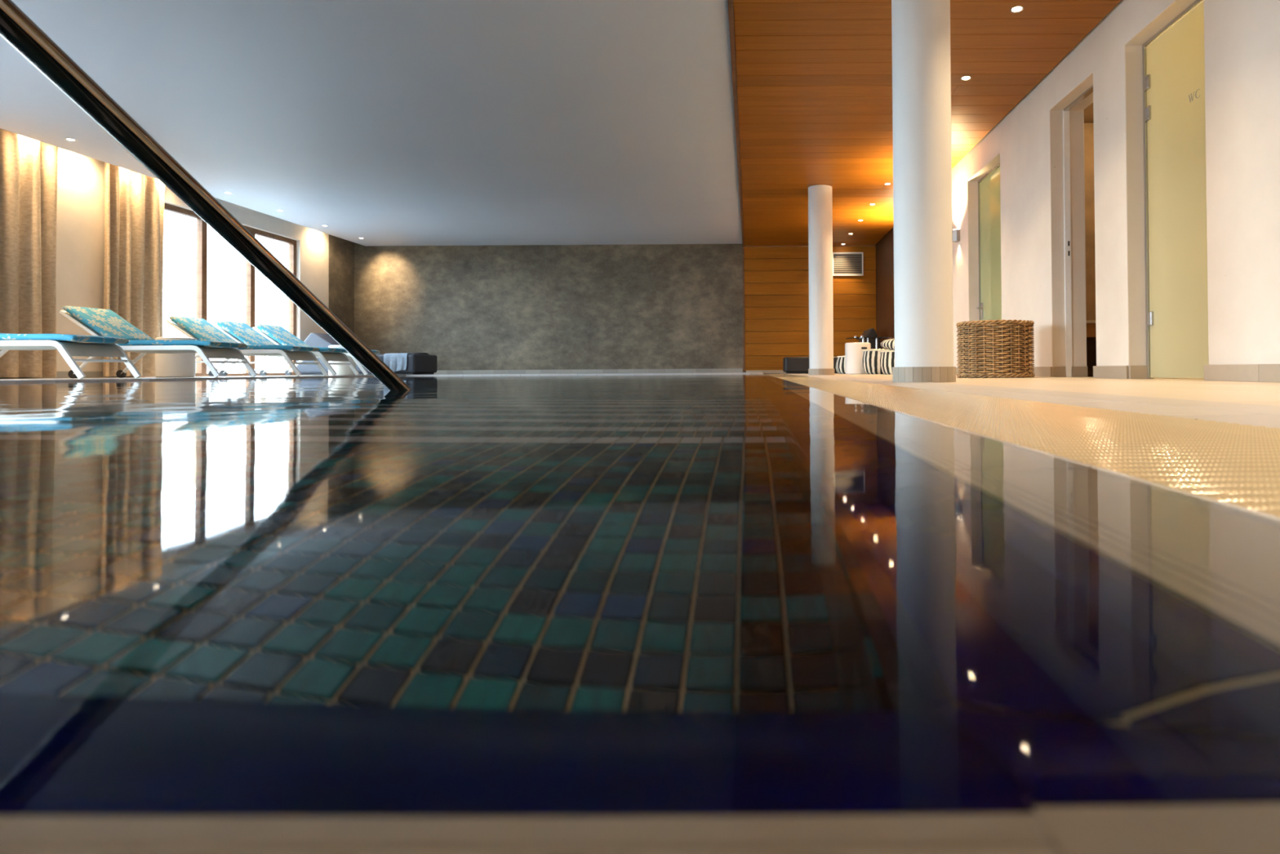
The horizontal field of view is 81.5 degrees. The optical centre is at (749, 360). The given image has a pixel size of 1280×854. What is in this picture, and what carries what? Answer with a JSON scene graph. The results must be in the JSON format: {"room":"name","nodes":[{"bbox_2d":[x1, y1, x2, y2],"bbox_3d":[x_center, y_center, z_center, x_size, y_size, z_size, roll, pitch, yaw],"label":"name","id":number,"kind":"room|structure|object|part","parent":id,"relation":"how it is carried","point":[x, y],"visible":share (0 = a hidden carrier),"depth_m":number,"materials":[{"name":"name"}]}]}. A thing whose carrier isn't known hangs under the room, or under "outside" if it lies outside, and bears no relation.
{"room":"indoor swimming pool","nodes":[
{"label":"indoor swimming pool","id":0,"kind":"room"},
{"bbox_2d":[56,146,354,371],"bbox_3d":[-7.767,-1.085,4.739,0.241,2.900,19.450,0,-1,0],"label":"wall","id":1,"kind":"structure","parent":0,"point":[80,220],"depth_m":8.61,"materials":[{"name":"beige paint"}]},
{"bbox_2d":[0,371,133,378],"bbox_3d":[-7.632,0.147,7.574,0.016,0.075,3.148,0,-1,0],"label":"baseboard","id":2,"kind":"structure","parent":1,"relation":"attached to","point":[60,374],"depth_m":8.20,"materials":[{"name":"tile"}]},
{"bbox_2d":[140,202,296,377],"bbox_3d":[-7.790,-0.890,10.837,0.168,2.360,3.250,0,-1,0],"label":"window","id":3,"kind":"structure","parent":1,"relation":"in","point":[202,226],"depth_m":11.28,"materials":[{"name":"brown wood"}]},
{"bbox_3d":[-7.873,-1.932,9.799,0.016,0.016,0.950,0,-1,0],"label":"blind rail","id":4,"kind":"part","parent":3,"relation":"part of","materials":[{"name":"grey metal"}]},
{"bbox_3d":[-7.739,0.234,10.823,0.080,0.110,3.250,0,-1,0],"label":"frame sill","id":5,"kind":"part","parent":3,"relation":"part of","materials":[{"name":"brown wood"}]},
{"bbox_2d":[0,0,742,245],"bbox_3d":[-3.901,-2.490,4.606,7.510,0.260,19.150,0,-1,0],"label":"ceiling","id":6,"kind":"structure","parent":0,"point":[383,122],"depth_m":6.75,"materials":[{"name":"white paint"}]},
{"bbox_2d":[0,128,57,377],"bbox_3d":[-7.555,-1.171,7.140,0.140,2.669,1.750,0,-1,0],"label":"curtain","id":7,"kind":"object","parent":6,"relation":"hanging from","point":[28,166],"visible":0.92,"depth_m":7.67,"materials":[{"name":"beige fabric"}]},
{"bbox_2d":[63,137,77,141],"bbox_3d":[-7.065,-2.307,7.629,0.108,0.015,0.108,0,-1,0],"label":"recessed light","id":8,"kind":"object","parent":6,"relation":"in","point":[66,139],"visible":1,"depth_m":7.63,"materials":[{"name":"white"}]},
{"bbox_2d":[102,162,164,376],"bbox_3d":[-7.555,-1.148,9.020,0.140,2.669,1.010,0,-1,0],"label":"curtain","id":9,"kind":"object","parent":6,"relation":"hanging from","point":[134,202],"visible":0.79,"depth_m":9.01,"materials":[{"name":"beige fabric"}]},
{"bbox_2d":[354,242,743,372],"bbox_3d":[-3.876,-0.992,14.313,7.538,2.900,0.300,0,-1,0],"label":"wall","id":10,"kind":"structure","parent":0,"point":[627,306],"depth_m":14.17,"materials":[{"name":"stone"}]},
{"bbox_2d":[433,368,742,373],"bbox_3d":[-3.887,0.204,14.141,7.493,0.075,0.016,0,-1,0],"label":"baseboard","id":11,"kind":"structure","parent":10,"relation":"attached to","point":[720,370],"depth_m":14.13,"materials":[{"name":"tile"}]},
{"bbox_2d":[0,372,1279,427],"bbox_3d":[-1.394,0.242,4.572,12.490,0.265,19.150,0,-1,0],"label":"floor","id":12,"kind":"structure","parent":0,"point":[1242,402],"depth_m":2.12,"materials":[{"name":"beige tile"}]},
{"bbox_2d":[0,333,141,378],"bbox_3d":[-6.586,-0.048,6.621,1.686,0.430,0.618,0,-1,0],"label":"sun lounger","id":13,"kind":"object","parent":12,"relation":"on","point":[68,345],"visible":0.98,"depth_m":6.47,"materials":[{"name":"blue fabric"}]},
{"bbox_3d":[-7.121,-0.003,6.910,0.305,0.286,0.038,0,-1,0],"label":"leg","id":14,"kind":"part","parent":13,"relation":"part of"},
{"bbox_3d":[-6.462,-0.007,6.331,1.438,0.340,0.028,0,-1,0],"label":"frame","id":15,"kind":"part","parent":13,"relation":"part of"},
{"bbox_2d":[0,333,128,343],"bbox_3d":[-6.377,-0.198,6.623,1.060,0.076,0.580,0,-1,0],"label":"seat cushion","id":16,"kind":"object","parent":13,"relation":"on","point":[4,338],"depth_m":6.34,"materials":[{"name":"blue fabric"}]},
{"bbox_3d":[-6.462,0.000,6.910,1.438,0.340,0.028,0,-1,0],"label":"frame","id":17,"kind":"part","parent":13,"relation":"part of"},
{"bbox_2d":[58,306,257,377],"bbox_3d":[-6.408,-0.202,7.973,1.708,0.769,0.618,0,-1,0],"label":"sun lounger","id":18,"kind":"object","parent":12,"relation":"on","point":[96,322],"visible":0.86,"depth_m":7.79,"materials":[{"name":"blue fabric"}]},
{"bbox_3d":[-6.983,-0.334,7.975,0.660,0.030,0.538,34,-1,0],"label":"backrest","id":19,"kind":"part","parent":18,"relation":"part of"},
{"bbox_3d":[-6.931,0.005,7.681,0.305,0.286,0.038,0,-1,0],"label":"leg","id":20,"kind":"part","parent":18,"relation":"part of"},
{"bbox_2d":[63,306,153,340],"bbox_3d":[-6.952,-0.389,7.975,0.630,0.059,0.560,34,-1,0],"label":"cushion","id":21,"kind":"object","parent":18,"relation":"on","point":[99,322],"depth_m":7.87,"materials":[{"name":"blue fabric"}]},
{"bbox_3d":[-6.931,0.013,8.261,0.305,0.286,0.038,0,-1,0],"label":"leg","id":22,"kind":"part","parent":18,"relation":"part of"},
{"bbox_3d":[-6.271,0.008,7.681,1.438,0.340,0.028,0,-1,0],"label":"frame","id":23,"kind":"part","parent":18,"relation":"part of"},
{"bbox_2d":[116,339,247,348],"bbox_3d":[-6.187,-0.182,7.973,1.060,0.076,0.580,0,-1,0],"label":"seat cushion","id":24,"kind":"object","parent":18,"relation":"on","point":[133,344],"depth_m":7.69,"materials":[{"name":"blue fabric"}]},
{"bbox_3d":[-6.271,0.015,8.260,1.438,0.340,0.028,0,-1,0],"label":"frame","id":25,"kind":"part","parent":18,"relation":"part of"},
{"bbox_2d":[155,337,195,377],"bbox_3d":[-6.831,-0.042,8.722,0.380,0.470,0.382,0,-1,10],"label":"stool","id":26,"kind":"object","parent":12,"relation":"on","point":[184,364],"visible":0.74,"depth_m":8.57,"materials":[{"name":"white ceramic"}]},
{"bbox_2d":[165,315,328,376],"bbox_3d":[-6.458,-0.184,9.443,1.708,0.769,0.618,0,-1,0],"label":"sun lounger","id":27,"kind":"object","parent":12,"relation":"on","point":[199,329],"visible":0.7,"depth_m":9.27,"materials":[{"name":"blue fabric"}]},
{"bbox_3d":[-7.033,-0.316,9.445,0.660,0.030,0.538,34,-1,0],"label":"backrest","id":28,"kind":"part","parent":27,"relation":"part of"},
{"bbox_2d":[168,315,238,342],"bbox_3d":[-7.002,-0.371,9.445,0.630,0.059,0.560,34,-1,0],"label":"cushion","id":29,"kind":"object","parent":27,"relation":"on","point":[199,329],"depth_m":9.32,"materials":[{"name":"blue fabric"}]},
{"bbox_3d":[-6.981,0.031,9.730,0.305,0.286,0.038,0,-1,0],"label":"leg","id":30,"kind":"part","parent":27,"relation":"part of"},
{"bbox_3d":[-6.322,0.026,9.150,1.438,0.340,0.028,0,-1,0],"label":"frame","id":31,"kind":"part","parent":27,"relation":"part of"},
{"bbox_2d":[209,344,319,351],"bbox_3d":[-6.237,-0.164,9.443,1.060,0.076,0.580,0,-1,0],"label":"seat cushion","id":32,"kind":"object","parent":27,"relation":"on","point":[251,348],"depth_m":9.16,"materials":[{"name":"blue fabric"}]},
{"bbox_3d":[-6.322,0.033,9.730,1.438,0.340,0.028,0,-1,0],"label":"frame","id":33,"kind":"part","parent":27,"relation":"part of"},
{"bbox_2d":[212,320,359,376],"bbox_3d":[-6.458,-0.174,10.223,1.708,0.769,0.618,0,-1,0],"label":"sun lounger","id":34,"kind":"object","parent":12,"relation":"on","point":[241,332],"visible":0.56,"depth_m":10.11,"materials":[{"name":"blue fabric"}]},
{"bbox_3d":[-7.033,-0.306,10.225,0.660,0.030,0.538,34,-1,0],"label":"backrest","id":35,"kind":"part","parent":34,"relation":"part of","materials":[{"name":"blue fabric"}]},
{"bbox_3d":[-6.981,0.033,9.930,0.305,0.286,0.038,0,-1,0],"label":"leg","id":36,"kind":"part","parent":34,"relation":"part of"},
{"bbox_2d":[214,320,275,344],"bbox_3d":[-7.002,-0.362,10.225,0.630,0.059,0.560,34,-1,0],"label":"cushion","id":37,"kind":"object","parent":34,"relation":"on","point":[241,332],"depth_m":10.08,"materials":[{"name":"blue fabric"}]},
{"bbox_3d":[-6.981,0.040,10.510,0.305,0.286,0.038,0,-1,0],"label":"leg","id":38,"kind":"part","parent":34,"relation":"part of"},
{"bbox_3d":[-6.322,0.036,9.930,1.438,0.340,0.028,0,-1,0],"label":"frame","id":39,"kind":"part","parent":34,"relation":"part of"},
{"bbox_2d":[316,346,348,352],"bbox_3d":[-6.237,-0.154,10.223,1.060,0.076,0.580,0,-1,0],"label":"seat cushion","id":40,"kind":"object","parent":34,"relation":"on","point":[322,349],"depth_m":10.08,"materials":[{"name":"blue fabric"}]},
{"bbox_3d":[-6.322,0.043,10.510,1.438,0.340,0.028,0,-1,0],"label":"frame","id":41,"kind":"part","parent":34,"relation":"part of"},
{"bbox_2d":[252,324,380,376],"bbox_3d":[-6.438,-0.165,11.003,1.708,0.769,0.618,0,-1,0],"label":"sun lounger","id":42,"kind":"object","parent":12,"relation":"on","point":[277,335],"visible":0.37,"depth_m":10.81,"materials":[{"name":"blue fabric"}]},
{"bbox_3d":[-7.013,-0.297,11.004,0.660,0.030,0.538,34,-1,0],"label":"backrest","id":43,"kind":"part","parent":42,"relation":"part of","materials":[{"name":"blue fabric"}]},
{"bbox_3d":[-6.961,0.043,10.710,0.305,0.286,0.038,0,-1,0],"label":"leg","id":44,"kind":"part","parent":42,"relation":"part of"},
{"bbox_2d":[254,324,311,346],"bbox_3d":[-6.982,-0.352,11.005,0.630,0.059,0.560,34,-1,0],"label":"cushion","id":45,"kind":"object","parent":42,"relation":"on","point":[277,335],"depth_m":10.85,"materials":[{"name":"blue fabric"}]},
{"bbox_3d":[-6.961,0.050,11.290,0.305,0.286,0.038,0,-1,0],"label":"leg","id":46,"kind":"part","parent":42,"relation":"part of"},
{"bbox_3d":[-6.301,0.045,10.710,1.438,0.340,0.028,0,-1,0],"label":"frame","id":47,"kind":"part","parent":42,"relation":"part of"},
{"bbox_2d":[370,349,380,354],"bbox_3d":[-6.217,-0.145,11.003,1.060,0.076,0.580,0,-1,0],"label":"seat cushion","id":48,"kind":"object","parent":42,"relation":"on","point":[376,352],"depth_m":11.18,"materials":[{"name":"blue fabric"}]},
{"bbox_2d":[328,345,355,375],"bbox_3d":[-6.421,-0.010,11.552,0.380,0.470,0.382,0,-1,-25],"label":"stool","id":49,"kind":"object","parent":12,"relation":"on","point":[340,370],"visible":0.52,"depth_m":11.39,"materials":[{"name":"white plastic"}]},
{"bbox_2d":[296,333,437,375],"bbox_3d":[-6.467,-0.113,12.452,1.950,0.700,0.900,0,-1,0],"label":"daybed","id":50,"kind":"object","parent":12,"relation":"on","point":[417,364],"visible":0.39,"depth_m":12.05,"materials":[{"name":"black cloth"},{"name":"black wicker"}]},
{"bbox_3d":[-6.466,0.052,12.450,1.950,0.310,0.900,0,-1,0],"label":"mattress","id":51,"kind":"part","parent":50,"relation":"part of","materials":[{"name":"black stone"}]},
{"bbox_2d":[383,352,418,372],"bbox_3d":[-5.805,0.031,12.293,0.401,0.320,0.667,0,-1,0],"label":"towel","id":52,"kind":"object","parent":50,"relation":"on","point":[395,362],"visible":0.89,"depth_m":11.98,"materials":[{"name":"white fabric"}]},
{"bbox_2d":[407,352,428,355],"bbox_3d":[-5.722,-0.124,12.622,0.320,0.034,0.220,0,-1,-11],"label":"folded cloth","id":53,"kind":"object","parent":50,"relation":"on","point":[427,353],"visible":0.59,"depth_m":12.54,"materials":[{"name":"grey fabric"}]},
{"bbox_2d":[808,184,834,374],"bbox_3d":[0.928,-1.045,9.614,0.342,2.458,0.342,0,-1,0],"label":"round column","id":54,"kind":"structure","parent":12,"relation":"on","point":[820,196],"depth_m":9.48,"materials":[{"name":"white paint"}]},
{"bbox_2d":[782,328,884,373],"bbox_3d":[1.518,-0.174,13.378,1.800,0.800,0.850,0,-1,0],"label":"daybed","id":55,"kind":"object","parent":12,"relation":"on","point":[791,365],"visible":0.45,"depth_m":12.96,"materials":[{"name":"black fabric"}]},
{"bbox_3d":[1.519,0.061,13.375,1.800,0.270,0.850,0,-1,0],"label":"mattress","id":56,"kind":"part","parent":55,"relation":"part of","materials":[{"name":"black fabric"}]},
{"bbox_2d":[835,355,845,373],"bbox_3d":[1.686,0.056,11.756,0.605,0.299,0.612,0,-1,-40],"label":"pouf","id":57,"kind":"object","parent":12,"relation":"on","point":[840,364],"visible":0.29,"depth_m":11.61,"materials":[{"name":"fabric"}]},
{"bbox_2d":[844,342,871,373],"bbox_3d":[1.619,-0.038,11.001,0.380,0.470,0.382,0,-1,-22],"label":"stool","id":58,"kind":"object","parent":12,"relation":"on","point":[854,351],"visible":0.77,"depth_m":10.84,"materials":[{"name":"white plastic"}]},
{"bbox_2d":[845,337,893,348],"bbox_3d":[2.019,-0.089,12.382,0.800,0.600,0.800,0,-1,0],"label":"side table","id":59,"kind":"object","parent":12,"relation":"on","point":[863,339],"visible":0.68,"depth_m":12.30,"materials":[{"name":"black metal"}]},
{"bbox_3d":[2.131,-0.089,12.317,0.043,0.572,0.044,0,-1,0],"label":"leg","id":60,"kind":"part","parent":59,"relation":"part of","materials":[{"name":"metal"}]},
{"bbox_2d":[862,348,888,373],"bbox_3d":[1.904,0.005,10.627,0.553,0.371,0.546,0,-1,10],"label":"pouf","id":61,"kind":"object","parent":12,"relation":"on","point":[871,357],"visible":0.58,"depth_m":10.42,"materials":[{"name":"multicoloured fabric"}]},
{"bbox_2d":[880,338,894,374],"bbox_3d":[2.023,-0.062,10.027,0.492,0.488,0.487,0,-1,11],"label":"pouf","id":62,"kind":"object","parent":12,"relation":"on","point":[886,357],"visible":0.42,"depth_m":9.88,"materials":[{"name":"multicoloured fabric"}]},
{"bbox_2d":[891,0,955,382],"bbox_3d":[0.953,-1.113,4.064,0.342,2.458,0.342,0,-1,0],"label":"round column","id":63,"kind":"structure","parent":12,"relation":"on","point":[923,322],"depth_m":3.92,"materials":[{"name":"white paint"}]},
{"bbox_2d":[955,319,1035,377],"bbox_3d":[1.954,-0.091,5.851,0.591,0.444,0.591,0,-1,-35],"label":"wicker basket","id":64,"kind":"object","parent":12,"relation":"on","point":[995,348],"visible":1,"depth_m":5.61,"materials":[{"name":"wicker"}]},
{"bbox_2d":[765,373,1279,516],"bbox_3d":[0.390,0.144,5.899,0.356,0.018,11.600,0,-1,0],"label":"overflow grating","id":65,"kind":"object","parent":12,"relation":"on","point":[1235,464],"visible":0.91,"depth_m":0.71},
{"bbox_2d":[1086,320,1096,337],"bbox_3d":[3.649,-0.110,6.662,1.800,0.485,0.620,0,-1,0],"label":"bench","id":66,"kind":"object","parent":12,"relation":"on","point":[1091,324],"visible":0.02,"depth_m":6.36,"materials":[{"name":"brown wood"}]},
{"bbox_2d":[742,244,876,373],"bbox_3d":[1.153,-0.982,14.310,2.580,2.820,0.306,0,-1,0],"label":"wall","id":67,"kind":"structure","parent":0,"point":[775,278],"depth_m":14.17,"materials":[{"name":"brown wood"}]},
{"bbox_2d":[746,369,786,373],"bbox_3d":[1.175,0.205,14.140,2.508,0.065,0.016,0,-1,0],"label":"baseboard","id":68,"kind":"structure","parent":67,"relation":"attached to","point":[766,371],"depth_m":14.13,"materials":[{"name":"beige stone"}]},
{"bbox_2d":[832,252,863,275],"bbox_3d":[1.887,-1.874,14.164,0.600,0.450,0.018,0,-1,0],"label":"air vent","id":69,"kind":"object","parent":67,"relation":"in","point":[844,264],"visible":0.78,"depth_m":14.16,"materials":[{"name":"grey metal"}]},
{"bbox_3d":[1.886,-2.086,14.166,0.600,0.025,0.018,0,-1,0],"label":"frame","id":70,"kind":"part","parent":69,"relation":"part of","materials":[{"name":"white metal"}]},
{"bbox_3d":[1.889,-1.661,14.161,0.600,0.025,0.018,0,-1,0],"label":"frame","id":71,"kind":"part","parent":69,"relation":"part of","materials":[{"name":"white metal"}]},
{"bbox_3d":[2.175,-1.875,14.164,0.025,0.400,0.018,0,-1,0],"label":"frame","id":72,"kind":"part","parent":69,"relation":"part of","materials":[{"name":"white metal"}]},
{"bbox_2d":[727,0,1120,246],"bbox_3d":[1.145,-2.398,4.605,2.580,0.126,19.150,0,-1,0],"label":"ceiling","id":73,"kind":"structure","parent":0,"point":[812,79],"depth_m":6.27,"materials":[{"name":"brown wood"}]},
{"bbox_2d":[960,75,971,79],"bbox_3d":[1.775,-2.330,6.029,0.088,0.015,0.088,0,-1,0],"label":"recessed light","id":74,"kind":"object","parent":73,"relation":"in","point":[964,77],"visible":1,"depth_m":6.02,"materials":[{"name":"metal"}]},
{"bbox_2d":[1009,5,1023,13],"bbox_3d":[1.775,-2.345,4.879,0.088,0.015,0.088,0,-1,0],"label":"recessed light","id":75,"kind":"object","parent":73,"relation":"in","point":[1018,8],"visible":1,"depth_m":4.88,"materials":[{"name":"metal"}]},
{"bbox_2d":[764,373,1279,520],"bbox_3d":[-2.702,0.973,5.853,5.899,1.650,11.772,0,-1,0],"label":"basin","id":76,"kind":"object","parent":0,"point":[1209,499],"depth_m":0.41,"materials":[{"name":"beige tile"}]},
{"bbox_2d":[0,0,411,390],"bbox_3d":[-1.169,0.194,1.393,0.110,2.380,3.140,0,-1,0],"label":"handrail","id":77,"kind":"object","parent":76,"relation":"attached to","point":[16,27],"visible":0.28,"depth_m":1.45,"materials":[{"name":"metal"}]},
{"bbox_2d":[0,372,750,382],"bbox_3d":[-2.851,0.201,5.899,5.697,0.138,11.802,0,-1,0],"label":"trim","id":78,"kind":"structure","parent":76,"relation":"attached to","point":[307,376],"depth_m":8.10,"materials":[{"name":"tile"}]},
{"bbox_2d":[0,373,1279,853],"bbox_3d":[-2.597,0.146,5.749,5.606,0.001,11.500,0,-1,0],"label":"water","id":79,"kind":"object","parent":76,"relation":"in","point":[667,613],"visible":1,"depth_m":0.17,"materials":[{"name":"liquid"}]},
{"bbox_2d":[875,0,1279,378],"bbox_3d":[2.583,-1.108,4.739,0.280,2.820,19.450,0,-1,0],"label":"wall","id":80,"kind":"structure","parent":0,"point":[1242,37],"depth_m":4.85,"materials":[{"name":"paint"}]},
{"bbox_2d":[951,228,959,242],"bbox_3d":[2.402,-1.465,8.569,0.074,0.139,0.119,0,-1,0],"label":"wall sconce","id":81,"kind":"object","parent":80,"relation":"attached to","point":[955,233],"visible":0.94,"depth_m":8.53,"materials":[{"name":"grey metal"}]},
{"bbox_2d":[976,163,1001,320],"bbox_3d":[2.549,-0.935,7.672,0.099,2.171,1.058,0,-1,0],"label":"door","id":82,"kind":"structure","parent":80,"relation":"in","point":[989,308],"depth_m":7.85,"materials":[{"name":"glass"}]},
{"bbox_2d":[1030,366,1052,377],"bbox_3d":[2.442,0.095,6.541,0.016,0.085,1.206,0,-1,0],"label":"baseboard","id":83,"kind":"structure","parent":80,"relation":"attached to","point":[1042,371],"depth_m":6.08,"materials":[{"name":"beige stone"}]},
{"bbox_2d":[1053,366,1065,377],"bbox_3d":[2.500,0.087,5.931,0.098,0.085,0.016,0,-1,0],"label":"baseboard reveal","id":84,"kind":"structure","parent":80,"relation":"attached to","point":[1058,371],"depth_m":5.92,"materials":[{"name":"beige stone"}]},
{"bbox_2d":[1062,84,1093,377],"bbox_3d":[2.574,-0.961,5.577,0.050,2.171,0.748,0,-1,0],"label":"door frame","id":85,"kind":"structure","parent":80,"relation":"in","point":[1066,143],"depth_m":5.94,"materials":[{"name":"wood"}]},
{"bbox_2d":[1071,366,1088,377],"bbox_3d":[2.663,0.086,5.931,0.133,0.085,0.016,0,-1,0],"label":"baseboard reveal","id":86,"kind":"structure","parent":80,"relation":"attached to","point":[1077,371],"depth_m":5.92,"materials":[{"name":"beige stone"}]},
{"bbox_2d":[1093,365,1128,378],"bbox_3d":[2.442,0.075,4.974,0.016,0.085,0.461,0,-1,0],"label":"baseboard","id":87,"kind":"structure","parent":80,"relation":"attached to","point":[1099,371],"depth_m":4.94,"materials":[{"name":"beige stone"}]},
{"bbox_2d":[1128,365,1147,378],"bbox_3d":[2.508,0.072,4.737,0.113,0.085,0.016,0,-1,0],"label":"baseboard reveal","id":88,"kind":"structure","parent":80,"relation":"attached to","point":[1135,371],"depth_m":4.73,"materials":[{"name":"beige stone"}]},
{"bbox_2d":[1142,0,1208,378],"bbox_3d":[2.575,-0.976,4.345,0.048,2.171,0.823,0,-1,0],"label":"door","id":89,"kind":"structure","parent":80,"relation":"in","point":[1173,59],"depth_m":4.42,"materials":[{"name":"glass"}]},
{"bbox_2d":[1204,364,1279,382],"bbox_3d":[2.442,0.008,-0.532,0.016,0.085,8.934,0,-1,0],"label":"baseboard","id":90,"kind":"structure","parent":80,"relation":"attached to","point":[1228,372],"depth_m":3.62,"materials":[{"name":"beige stone"}]},
{"bbox_2d":[1084,102,1199,378],"bbox_3d":[3.708,-1.125,5.154,1.969,2.550,3.880,0,-1,0],"label":"wall","id":91,"kind":"structure","parent":0,"point":[1088,111],"depth_m":6.99,"materials":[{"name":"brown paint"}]},
{"label":"outside","id":92,"kind":"structure","parent":0,"visible":0},
{"bbox_3d":[-33.938,0.681,14.993,52.120,0.340,90.000,0,-1,0],"label":"ground","id":93,"kind":"structure","parent":92,"visible":0},
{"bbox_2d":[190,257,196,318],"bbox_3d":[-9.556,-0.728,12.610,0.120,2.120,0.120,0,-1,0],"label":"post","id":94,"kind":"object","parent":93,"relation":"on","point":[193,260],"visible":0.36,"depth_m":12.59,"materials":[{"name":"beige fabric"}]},
{"bbox_2d":[261,273,266,369],"bbox_3d":[-9.556,-0.706,14.410,0.120,2.120,0.120,0,-1,0],"label":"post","id":95,"kind":"object","parent":93,"relation":"on","point":[263,277],"visible":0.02,"depth_m":14.39,"materials":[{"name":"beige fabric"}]}
]}

